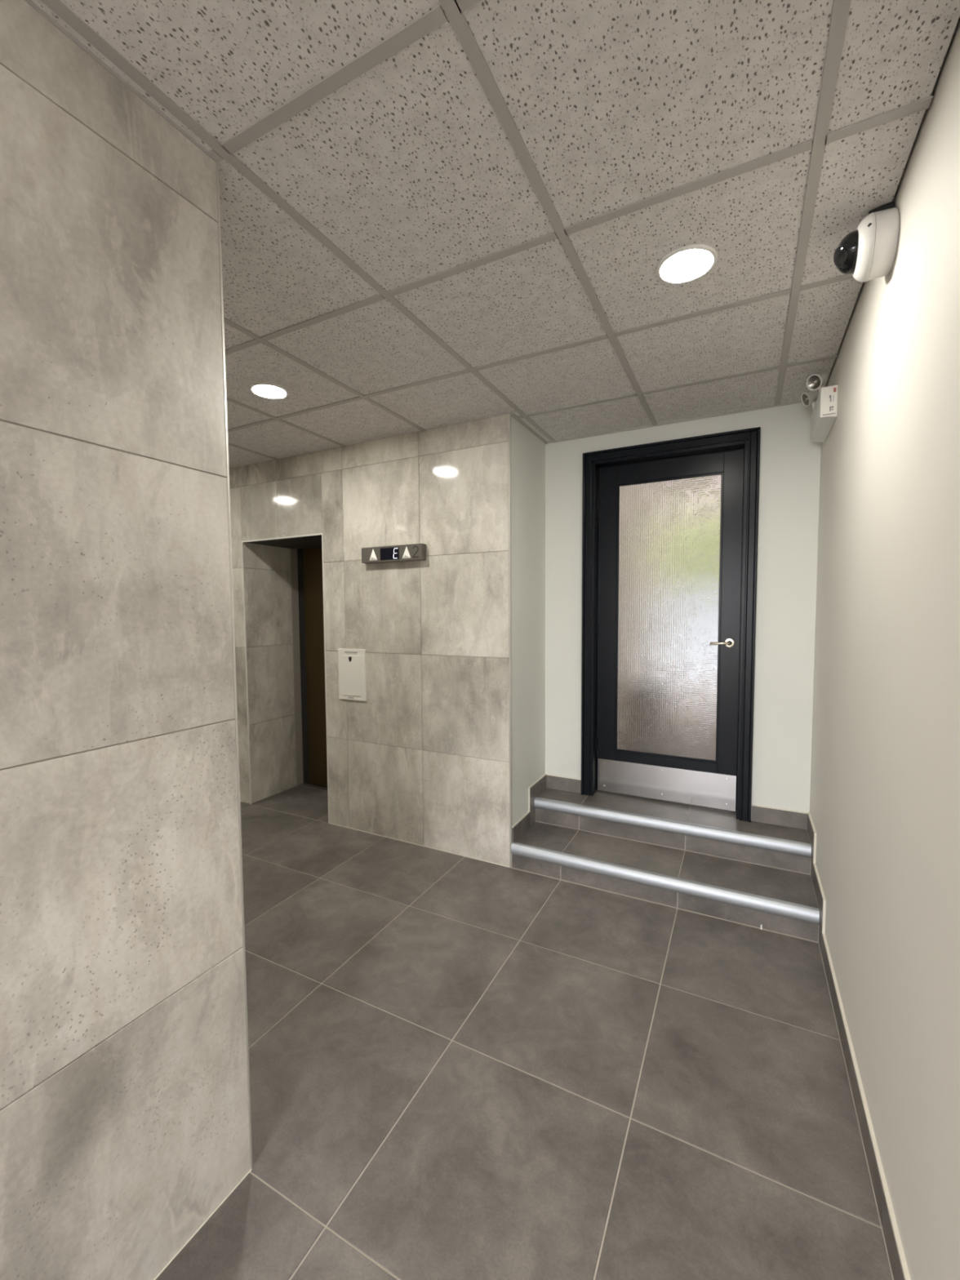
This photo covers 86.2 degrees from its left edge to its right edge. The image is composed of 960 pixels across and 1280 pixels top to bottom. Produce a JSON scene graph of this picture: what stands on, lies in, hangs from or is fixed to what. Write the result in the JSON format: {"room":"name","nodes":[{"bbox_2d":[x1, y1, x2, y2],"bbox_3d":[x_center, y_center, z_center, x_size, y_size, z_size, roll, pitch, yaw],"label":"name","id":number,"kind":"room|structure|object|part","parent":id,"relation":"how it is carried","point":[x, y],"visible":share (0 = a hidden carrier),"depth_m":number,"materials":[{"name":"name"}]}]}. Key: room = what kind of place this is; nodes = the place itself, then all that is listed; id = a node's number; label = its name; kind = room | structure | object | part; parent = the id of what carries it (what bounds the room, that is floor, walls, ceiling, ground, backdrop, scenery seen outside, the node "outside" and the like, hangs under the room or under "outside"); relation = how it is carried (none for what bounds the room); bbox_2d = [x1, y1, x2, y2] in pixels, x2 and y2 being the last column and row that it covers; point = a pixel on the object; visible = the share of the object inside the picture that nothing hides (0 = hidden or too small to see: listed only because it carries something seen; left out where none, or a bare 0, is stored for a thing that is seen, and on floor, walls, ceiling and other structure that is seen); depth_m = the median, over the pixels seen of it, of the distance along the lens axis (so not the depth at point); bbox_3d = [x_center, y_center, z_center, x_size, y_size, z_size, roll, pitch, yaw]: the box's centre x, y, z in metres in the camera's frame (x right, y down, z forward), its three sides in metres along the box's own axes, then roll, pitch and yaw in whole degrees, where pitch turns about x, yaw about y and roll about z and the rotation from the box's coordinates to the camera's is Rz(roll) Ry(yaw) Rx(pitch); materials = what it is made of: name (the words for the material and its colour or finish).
{"room":"elevator lobby","nodes":[
{"label":"elevator lobby","id":0,"kind":"room"},
{"bbox_2d":[0,0,253,1279],"bbox_3d":[-1.413,0.219,-0.122,0.114,2.673,3.266,1,4,27],"label":"wall","id":1,"kind":"structure","parent":0,"point":[126,1117],"depth_m":1.04,"materials":[{"name":"beige tile"}]},
{"bbox_3d":[-0.625,0.136,1.303,0.013,2.563,0.005,1,4,27],"label":"corner trim","id":2,"kind":"part","parent":1,"relation":"part of","materials":[{"name":"silver metal"}]},
{"bbox_2d":[229,413,511,867],"bbox_3d":[-1.378,-0.024,4.063,3.834,2.673,0.666,1,4,27],"label":"wall","id":3,"kind":"structure","parent":0,"point":[425,761],"depth_m":3.26,"materials":[{"name":"beige tile"}]},
{"bbox_3d":[-1.782,0.269,3.919,0.006,2.009,0.008,1,4,27],"label":"opening trim","id":4,"kind":"part","parent":3,"relation":"part of","materials":[{"name":"white metal"}]},
{"bbox_3d":[-1.431,-0.730,3.677,0.812,0.010,0.010,1,4,27],"label":"opening trim","id":5,"kind":"part","parent":3,"relation":"part of","materials":[{"name":"white"}]},
{"bbox_3d":[-1.320,-0.744,3.892,0.804,0.008,0.478,1,4,27],"label":"soffit panel","id":6,"kind":"part","parent":3,"relation":"part of","materials":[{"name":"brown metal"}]},
{"bbox_2d":[297,546,327,791],"bbox_3d":[-1.196,0.189,4.208,0.834,2.152,0.085,1,4,27],"label":"door","id":7,"kind":"structure","parent":3,"relation":"in","point":[309,560],"depth_m":4.32,"materials":[{"name":"brown wood"}]},
{"bbox_3d":[-1.178,1.257,4.259,0.804,0.013,0.075,1,4,27],"label":"sill","id":8,"kind":"part","parent":7,"relation":"part of","materials":[{"name":"brown metal"}]},
{"bbox_3d":[-1.067,0.286,3.552,0.006,2.009,0.008,1,4,27],"label":"opening trim","id":9,"kind":"part","parent":3,"relation":"part of","materials":[{"name":"white metal"}]},
{"bbox_2d":[337,648,366,701],"bbox_3d":[-0.857,0.232,3.431,0.229,0.343,0.016,1,4,27],"label":"plate","id":10,"kind":"object","parent":3,"relation":"attached to","point":[351,662],"visible":1,"depth_m":3.42,"materials":[{"name":"white plastic"}]},
{"bbox_2d":[361,543,426,563],"bbox_3d":[-0.547,-0.537,3.199,0.461,0.096,0.061,1,4,27],"label":"indicator","id":11,"kind":"object","parent":3,"relation":"attached to","point":[413,552],"visible":1,"depth_m":3.17,"materials":[{"name":"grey metal"}]},
{"bbox_3d":[0.172,0.038,2.899,0.011,2.563,0.010,1,4,27],"label":"corner trim","id":12,"kind":"part","parent":3,"relation":"part of","materials":[{"name":"silver metal"}]},
{"bbox_2d":[24,0,959,468],"bbox_3d":[-1.835,-1.214,1.407,5.600,0.144,5.950,1,4,27],"label":"ceiling","id":13,"kind":"structure","parent":0,"point":[434,214],"depth_m":1.29,"materials":[{"name":"grey"}]},
{"bbox_2d":[248,382,288,399],"bbox_3d":[-1.029,-1.215,2.507,0.179,0.008,0.179,1,4,27],"label":"recessed light","id":14,"kind":"object","parent":13,"relation":"in","point":[268,390],"visible":1,"depth_m":2.49,"materials":[{"name":"white plastic"}]},
{"bbox_2d":[252,385,285,398],"bbox_3d":[-1.029,-1.216,2.507,0.155,0.007,0.155,1,4,27],"label":"diffuser","id":15,"kind":"object","parent":14,"relation":"attached to","point":[264,391],"depth_m":2.50,"materials":[{"name":"white plastic"}]},
{"bbox_2d":[656,244,717,284],"bbox_3d":[0.646,-1.173,1.609,0.179,0.008,0.179,1,4,27],"label":"recessed light","id":16,"kind":"object","parent":13,"relation":"in","point":[689,263],"visible":1,"depth_m":1.60,"materials":[{"name":"white plastic"}]},
{"bbox_2d":[660,248,712,281],"bbox_3d":[0.646,-1.174,1.608,0.155,0.007,0.155,1,4,27],"label":"diffuser","id":17,"kind":"object","parent":16,"relation":"attached to","point":[679,264],"depth_m":1.60,"materials":[{"name":"white plastic"}]},
{"bbox_2d":[152,782,893,1279],"bbox_3d":[-1.825,1.445,1.508,5.335,0.060,5.650,1,4,27],"label":"floor","id":18,"kind":"structure","parent":0,"point":[462,1068],"depth_m":1.61,"materials":[{"name":"grey tile"}]},
{"bbox_2d":[511,821,819,942],"bbox_3d":[1.006,1.242,2.933,1.491,0.146,0.728,1,4,27],"label":"step","id":19,"kind":"structure","parent":18,"relation":"on","point":[784,902],"depth_m":2.64,"materials":[{"name":"grey tile"}]},
{"bbox_2d":[533,787,811,875],"bbox_3d":[1.085,1.085,3.081,1.491,0.153,0.376,1,4,27],"label":"step","id":20,"kind":"structure","parent":19,"relation":"on","point":[713,832],"depth_m":2.92,"materials":[{"name":"grey tile"}]},
{"bbox_2d":[511,416,545,826],"bbox_3d":[0.311,-0.008,3.171,0.012,2.623,0.605,1,4,27],"label":"wall","id":21,"kind":"structure","parent":0,"point":[527,451],"depth_m":3.10,"materials":[{"name":"paint"}]},
{"bbox_2d":[511,773,546,843],"bbox_3d":[0.315,1.085,3.207,0.010,0.346,0.556,1,4,27],"label":"baseboard","id":22,"kind":"structure","parent":21,"relation":"attached to","point":[539,786],"depth_m":3.19,"materials":[{"name":"tile"}]},
{"bbox_2d":[545,400,821,820],"bbox_3d":[1.128,-0.158,3.110,1.511,2.328,0.150,1,4,27],"label":"wall","id":23,"kind":"structure","parent":0,"point":[788,501],"depth_m":2.81,"materials":[{"name":"paint"}]},
{"bbox_2d":[581,426,760,822],"bbox_3d":[1.113,-0.075,3.100,0.970,2.164,0.170,1,4,27],"label":"door","id":24,"kind":"structure","parent":23,"relation":"in","point":[670,527],"depth_m":3.10,"materials":[{"name":"black paint"}]},
{"bbox_3d":[1.128,0.885,3.167,0.808,0.210,0.003,1,4,27],"label":"kick plate","id":25,"kind":"part","parent":24,"relation":"part of","materials":[{"name":"metal"}]},
{"bbox_3d":[1.137,-0.124,3.128,0.599,1.686,0.006,1,4,27],"label":"glass pane","id":26,"kind":"part","parent":24,"relation":"part of","materials":[{"name":"white"}]},
{"bbox_3d":[1.381,0.019,2.947,0.108,0.019,0.048,1,4,27],"label":"lever","id":27,"kind":"part","parent":24,"relation":"part of","materials":[{"name":"silver metal"}]},
{"bbox_3d":[1.435,0.017,2.952,0.054,0.054,0.009,1,4,27],"label":"handle","id":28,"kind":"part","parent":24,"relation":"part of","materials":[{"name":"silver metal"}]},
{"bbox_2d":[546,773,808,830],"bbox_3d":[1.104,0.960,3.102,1.482,0.095,0.010,1,4,27],"label":"baseboard","id":29,"kind":"structure","parent":23,"relation":"attached to","point":[761,814],"depth_m":2.85,"materials":[{"name":"tile"}]},
{"bbox_2d":[809,17,959,1279],"bbox_3d":[0.586,0.182,0.284,0.120,2.673,5.820,1,4,27],"label":"wall","id":30,"kind":"structure","parent":0,"point":[885,793],"depth_m":1.21,"materials":[{"name":"beige paint"}]},
{"bbox_2d":[800,373,838,441],"bbox_3d":[1.563,-1.080,2.383,0.114,0.226,0.383,1,4,27],"label":"emergency light","id":31,"kind":"object","parent":30,"relation":"attached to","point":[824,415],"visible":1,"depth_m":2.28,"materials":[{"name":"white plastic"}]},
{"bbox_3d":[1.499,-1.025,2.205,0.060,0.126,0.003,1,4,27],"label":"panel","id":32,"kind":"part","parent":31,"relation":"part of","materials":[{"name":"white plastic"}]},
{"bbox_2d":[807,812,910,1279],"bbox_3d":[0.510,1.271,0.328,0.011,0.391,5.510,1,4,27],"label":"baseboard","id":33,"kind":"structure","parent":30,"relation":"attached to","point":[900,1270],"depth_m":1.47,"materials":[{"name":"tile"}]},
{"bbox_2d":[833,200,899,282],"bbox_3d":[1.056,-1.084,1.417,0.133,0.171,0.158,1,4,27],"label":"dome camera","id":34,"kind":"object","parent":30,"relation":"attached to","point":[868,252],"visible":1,"depth_m":1.37,"materials":[{"name":"white plastic"}]}
]}

